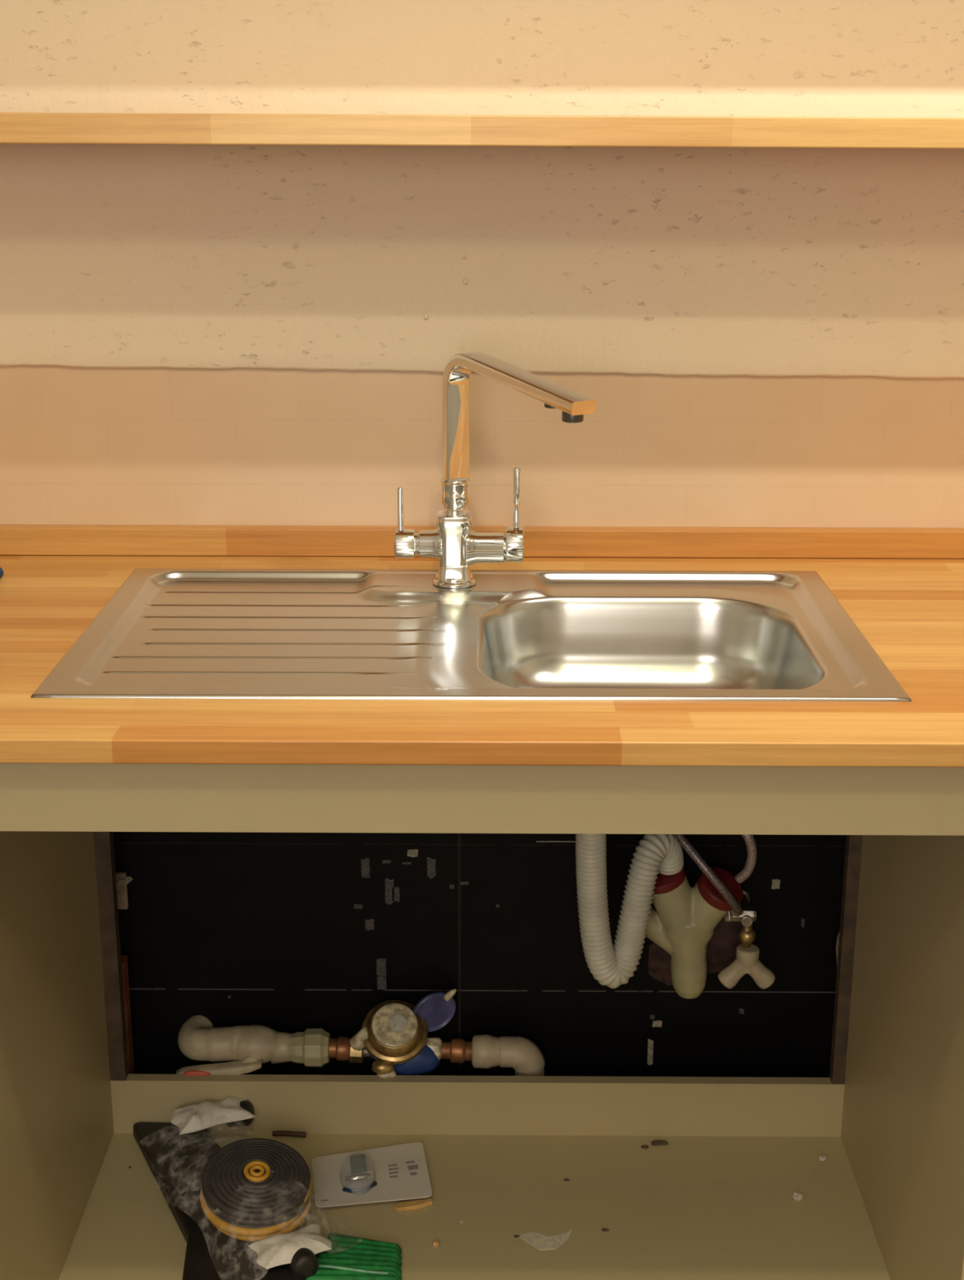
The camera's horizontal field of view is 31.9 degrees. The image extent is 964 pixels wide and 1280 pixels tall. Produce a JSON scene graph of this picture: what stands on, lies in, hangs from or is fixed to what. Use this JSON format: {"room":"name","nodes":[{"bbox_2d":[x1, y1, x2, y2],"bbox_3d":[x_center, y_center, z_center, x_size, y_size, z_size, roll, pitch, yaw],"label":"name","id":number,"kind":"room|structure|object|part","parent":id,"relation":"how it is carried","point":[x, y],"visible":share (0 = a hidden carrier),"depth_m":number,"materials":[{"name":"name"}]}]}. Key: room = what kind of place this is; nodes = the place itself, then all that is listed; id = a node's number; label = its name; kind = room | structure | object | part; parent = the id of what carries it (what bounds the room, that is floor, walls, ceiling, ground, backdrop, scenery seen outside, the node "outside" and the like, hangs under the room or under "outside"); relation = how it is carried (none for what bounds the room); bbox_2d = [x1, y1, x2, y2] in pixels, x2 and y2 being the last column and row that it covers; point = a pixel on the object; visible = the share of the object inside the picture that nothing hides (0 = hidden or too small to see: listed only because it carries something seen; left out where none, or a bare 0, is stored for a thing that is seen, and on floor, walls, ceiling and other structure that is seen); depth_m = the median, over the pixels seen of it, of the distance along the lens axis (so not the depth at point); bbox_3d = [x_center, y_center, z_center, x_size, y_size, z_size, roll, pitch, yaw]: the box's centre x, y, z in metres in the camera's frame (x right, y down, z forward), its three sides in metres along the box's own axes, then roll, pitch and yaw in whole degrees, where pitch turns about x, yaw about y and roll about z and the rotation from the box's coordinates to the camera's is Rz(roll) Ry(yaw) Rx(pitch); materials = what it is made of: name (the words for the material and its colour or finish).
{"room":"kitchen","nodes":[
{"label":"kitchen","id":0,"kind":"room"},
{"bbox_2d":[0,0,963,1077],"bbox_3d":[0.010,-0.415,1.969,3.800,2.420,0.120,0,17,0],"label":"wall","id":1,"kind":"structure","parent":0,"point":[250,335],"depth_m":1.94,"materials":[{"name":"paint"}]},
{"bbox_2d":[120,955,134,1074],"bbox_3d":[-0.473,0.507,2.177,0.039,0.212,0.024,0,17,0],"label":"batten","id":2,"kind":"object","parent":1,"relation":"attached to","point":[124,957],"visible":0.24,"depth_m":2.16,"materials":[{"name":"brown wood"}]},
{"bbox_2d":[175,1015,292,1075],"bbox_3d":[-0.317,0.519,2.160,0.150,0.058,0.090,0,17,0],"label":"pipe","id":3,"kind":"object","parent":1,"relation":"attached to","point":[247,1047],"visible":0.99,"depth_m":2.14,"materials":[{"name":"beige plastic"}]},
{"bbox_3d":[-0.332,0.544,2.133,0.109,0.028,0.020,0,17,0],"label":"valve lever","id":4,"kind":"part","parent":3,"relation":"part of","materials":[{"name":"beige plastic"}]},
{"bbox_3d":[-0.293,0.535,2.135,0.022,0.022,0.010,0,17,0],"label":"valve stem","id":5,"kind":"part","parent":3,"relation":"part of","materials":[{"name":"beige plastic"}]},
{"bbox_2d":[348,988,471,1077],"bbox_3d":[-0.088,0.498,2.151,0.163,0.116,0.087,-6,18,-20],"label":"meter","id":6,"kind":"object","parent":1,"relation":"attached to","point":[393,1035],"visible":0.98,"depth_m":2.13,"materials":[{"name":"gold metal"}]},
{"bbox_2d":[289,1028,351,1067],"bbox_3d":[-0.206,0.521,2.157,0.078,0.048,0.050,0,17,0],"label":"pipe fitting","id":7,"kind":"object","parent":6,"relation":"attached to","point":[312,1047],"visible":0.98,"depth_m":2.14,"materials":[{"name":"beige plastic"}]},
{"bbox_3d":[-0.061,0.474,2.150,0.060,0.059,0.018,-7,18,-23],"label":"meter lid","id":8,"kind":"part","parent":6,"relation":"part of","materials":[{"name":"blue plastic"}]},
{"bbox_2d":[471,1034,545,1075],"bbox_3d":[0.034,0.547,2.164,0.094,0.086,0.043,0,17,0],"label":"pipe elbow","id":9,"kind":"object","parent":6,"relation":"attached to","point":[521,1054],"visible":0.78,"depth_m":2.14,"materials":[{"name":"beige plastic"}]},
{"bbox_2d":[0,112,963,148],"bbox_3d":[0.010,-0.535,1.772,3.800,0.040,0.198,0,17,0],"label":"wall shelf","id":10,"kind":"object","parent":1,"relation":"attached to","point":[15,127],"visible":1,"depth_m":1.68,"materials":[{"name":"brown wood"}]},
{"bbox_2d":[644,866,743,999],"bbox_3d":[0.253,0.362,2.089,0.135,0.180,0.061,2,17,5],"label":"fitting","id":11,"kind":"object","parent":1,"relation":"attached to","point":[685,918],"visible":0.85,"depth_m":2.07,"materials":[{"name":"beige plastic"}]},
{"bbox_2d":[575,833,684,988],"bbox_3d":[0.177,0.256,2.008,0.171,0.328,0.052,-12,20,-34],"label":"hose","id":12,"kind":"object","parent":11,"relation":"attached to","point":[612,967],"visible":0.82,"depth_m":2.01,"materials":[{"name":"white plastic"}]},
{"bbox_2d":[717,888,775,989],"bbox_3d":[0.330,0.368,2.111,0.071,0.124,0.074,0,17,0],"label":"angle valve","id":13,"kind":"object","parent":1,"relation":"attached to","point":[747,961],"visible":0.92,"depth_m":2.09,"materials":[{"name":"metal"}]},
{"bbox_2d":[673,834,742,913],"bbox_3d":[0.255,0.265,2.044,0.120,0.135,0.036,7,18,21],"label":"supply hose","id":14,"kind":"object","parent":13,"relation":"attached to","point":[682,840],"visible":0.69,"depth_m":2.03,"materials":[{"name":"metal"}]},
{"bbox_2d":[734,834,756,884],"bbox_3d":[0.317,0.249,2.056,0.038,0.104,0.014,7,18,22],"label":"supply hose","id":15,"kind":"object","parent":13,"relation":"attached to","point":[748,868],"visible":0.66,"depth_m":2.05,"materials":[{"name":"silver metal"}]},
{"bbox_3d":[0.329,0.407,2.099,0.071,0.055,0.028,0,17,0],"label":"valve handle","id":16,"kind":"part","parent":13,"relation":"part of","materials":[{"name":"beige plastic"}]},
{"bbox_3d":[0.329,0.370,2.093,0.021,0.038,0.021,0,17,0],"label":"brass stem","id":17,"kind":"part","parent":13,"relation":"part of","materials":[{"name":"gold metal"}]},
{"bbox_3d":[-0.002,1.241,0.750,3.800,0.050,3.412,0,17,0],"label":"floor","id":18,"kind":"structure","parent":0,"visible":0},
{"bbox_2d":[0,763,963,1279],"bbox_3d":[0.006,0.432,1.830,2.100,0.878,0.574,0,17,0],"label":"base cabinet","id":19,"kind":"object","parent":18,"relation":"on","point":[715,1202],"depth_m":1.90,"materials":[{"name":"beige laminate"}]},
{"bbox_3d":[-0.474,0.429,1.835,0.018,0.878,0.568,0,17,0],"label":"panel","id":20,"kind":"part","parent":19,"relation":"part of","materials":[{"name":"beige plastic"}]},
{"bbox_2d":[133,1096,331,1279],"bbox_3d":[-0.285,0.625,1.974,0.231,0.086,0.379,-6,18,-20],"label":"grinder","id":21,"kind":"object","parent":19,"relation":"on","point":[177,1162],"depth_m":1.91,"materials":[{"name":"black plastic"}]},
{"bbox_3d":[-0.283,0.624,1.966,0.167,0.078,0.337,-10,19,-30],"label":"wrapped cable coil","id":22,"kind":"part","parent":21,"relation":"part of","materials":[{"name":"black rubber"}]},
{"bbox_3d":[-0.242,0.622,2.123,0.043,0.007,0.008,1,17,3],"label":"rubber strip","id":23,"kind":"part","parent":19,"relation":"part of","materials":[{"name":"brown rubber"}]},
{"bbox_2d":[306,1232,402,1279],"bbox_3d":[-0.143,0.690,1.881,0.113,0.017,0.094,0,17,0],"label":"pad","id":24,"kind":"object","parent":19,"relation":"on","point":[349,1257],"visible":0.91,"depth_m":1.87,"materials":[{"name":"green plastic"}]},
{"bbox_2d":[311,1142,432,1207],"bbox_3d":[-0.134,0.637,2.031,0.142,0.016,0.113,-3,17,-10],"label":"control panel","id":25,"kind":"object","parent":19,"relation":"on","point":[400,1171],"visible":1,"depth_m":2.02,"materials":[{"name":"white plastic"}]},
{"bbox_3d":[-0.144,0.649,2.000,0.042,0.005,0.013,-5,18,-18],"label":"dark plug cord","id":26,"kind":"part","parent":25,"relation":"part of","materials":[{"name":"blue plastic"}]},
{"bbox_2d":[393,1198,432,1212],"bbox_3d":[-0.081,0.665,1.985,0.047,0.006,0.012,-4,17,-13],"label":"wood sliver","id":27,"kind":"object","parent":19,"relation":"on","point":[416,1204],"visible":1,"depth_m":1.98,"materials":[{"name":"brown wood"}]},
{"bbox_2d":[432,1240,439,1247],"bbox_3d":[-0.053,0.686,1.916,0.008,0.008,0.007,-6,18,-19],"label":"chip","id":28,"kind":"object","parent":19,"relation":"on","point":[435,1243],"visible":1,"depth_m":1.91,"materials":[{"name":"brown wood"}]},
{"bbox_3d":[-0.008,0.705,1.895,0.917,0.018,0.527,0,17,0],"label":"panel","id":29,"kind":"part","parent":19,"relation":"part of","materials":[{"name":"beige plastic"}]},
{"bbox_3d":[-0.006,0.587,2.127,0.917,0.075,0.016,0,17,0],"label":"panel","id":30,"kind":"part","parent":19,"relation":"part of","materials":[{"name":"beige plastic"}]},
{"bbox_2d":[0,555,963,767],"bbox_3d":[0.007,0.000,1.702,3.800,0.022,0.649,0,17,0],"label":"countertop","id":31,"kind":"structure","parent":19,"relation":"on","point":[910,611],"depth_m":1.45,"materials":[{"name":"brown wood"}]},
{"bbox_2d":[0,567,4,578],"bbox_3d":[-0.595,-0.074,1.880,0.122,0.015,0.015,-1,17,-2],"label":"marker pen","id":32,"kind":"object","parent":31,"relation":"on","point":[2,571],"visible":1,"depth_m":1.88,"materials":[{"name":"blue plastic"}]},
{"bbox_2d":[31,568,911,701],"bbox_3d":[-0.009,0.042,1.723,0.778,0.119,0.454,0,17,0],"label":"sink","id":33,"kind":"object","parent":31,"relation":"in","point":[164,633],"visible":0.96,"depth_m":1.79,"materials":[{"name":"silver metal"}]},
{"bbox_2d":[394,351,595,588],"bbox_3d":[0.035,-0.168,1.772,0.124,0.256,0.288,-15,23,-42],"label":"mixer tap","id":34,"kind":"object","parent":33,"relation":"on","point":[456,547],"visible":1,"depth_m":1.83,"materials":[{"name":"silver metal"}]},
{"bbox_3d":[-0.089,-0.142,1.842,0.008,0.048,0.008,0,17,0],"label":"lever","id":35,"kind":"part","parent":34,"relation":"part of","materials":[{"name":"silver metal"}]},
{"bbox_3d":[-0.084,-0.106,1.853,0.022,0.032,0.032,0,17,0],"label":"control knob","id":36,"kind":"part","parent":34,"relation":"part of","materials":[{"name":"silver metal"}]},
{"bbox_3d":[-0.059,-0.106,1.853,0.031,0.036,0.036,0,17,0],"label":"cross arm","id":37,"kind":"part","parent":34,"relation":"part of","materials":[{"name":"silver metal"}]},
{"bbox_2d":[436,510,471,580],"bbox_3d":[-0.030,-0.104,1.853,0.038,0.071,0.038,0,17,0],"label":"tap","id":38,"kind":"object","parent":34,"relation":"on","point":[454,532],"depth_m":1.84,"materials":[{"name":"silver metal"}]},
{"bbox_3d":[0.006,-0.101,1.854,0.047,0.042,0.042,0,17,0],"label":"cross arm","id":39,"kind":"part","parent":34,"relation":"part of","materials":[{"name":"silver metal"}]},
{"bbox_3d":[0.036,-0.105,1.853,0.020,0.040,0.040,0,17,0],"label":"control knob","id":40,"kind":"part","parent":34,"relation":"part of","materials":[{"name":"silver metal"}]},
{"bbox_3d":[0.038,-0.154,1.838,0.010,0.068,0.010,0,17,0],"label":"lever","id":41,"kind":"part","parent":34,"relation":"part of","materials":[{"name":"silver metal"}]},
{"bbox_3d":[0.033,-0.213,1.721,0.028,0.141,0.239,-10,20,-31],"label":"spout","id":42,"kind":"part","parent":34,"relation":"part of","materials":[{"name":"silver metal"}]},
{"bbox_2d":[0,524,963,558],"bbox_3d":[0.009,-0.116,1.994,3.800,0.032,0.022,0,17,0],"label":"backsplash","id":43,"kind":"structure","parent":31,"relation":"on","point":[15,539],"depth_m":1.98,"materials":[{"name":"brown wood"}]},
{"bbox_3d":[0.006,0.128,1.448,2.100,0.076,0.018,0,17,0],"label":"rail","id":44,"kind":"part","parent":19,"relation":"part of","materials":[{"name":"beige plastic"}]},
{"bbox_2d":[601,1228,608,1231],"bbox_3d":[0.142,0.679,1.944,0.009,0.003,0.005,0,17,0],"label":"flake","id":45,"kind":"object","parent":19,"relation":"on","point":[602,1229],"visible":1,"depth_m":1.94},
{"bbox_2d":[640,1145,648,1148],"bbox_3d":[0.203,0.632,2.104,0.010,0.003,0.006,0,17,0],"label":"flake","id":46,"kind":"object","parent":19,"relation":"on","point":[642,1146],"visible":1,"depth_m":2.10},
{"bbox_2d":[650,1139,668,1146],"bbox_3d":[0.222,0.629,2.111,0.024,0.005,0.009,0,17,0],"label":"flake","id":47,"kind":"object","parent":19,"relation":"on","point":[659,1142],"visible":1,"depth_m":2.11,"materials":[{"name":"brown"}]},
{"bbox_2d":[791,1191,802,1200],"bbox_3d":[0.373,0.660,2.003,0.012,0.008,0.011,-9,19,-29],"label":"crumb","id":48,"kind":"object","parent":19,"relation":"on","point":[796,1196],"visible":1,"depth_m":2.00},
{"bbox_2d":[818,1155,826,1160],"bbox_3d":[0.420,0.638,2.077,0.011,0.007,0.010,0,17,0],"label":"crumb","id":49,"kind":"object","parent":19,"relation":"on","point":[821,1157],"visible":1,"depth_m":2.08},
{"bbox_3d":[0.461,0.433,1.831,0.018,0.878,0.568,0,17,0],"label":"panel","id":50,"kind":"part","parent":19,"relation":"part of","materials":[{"name":"beige plastic"}]}
]}

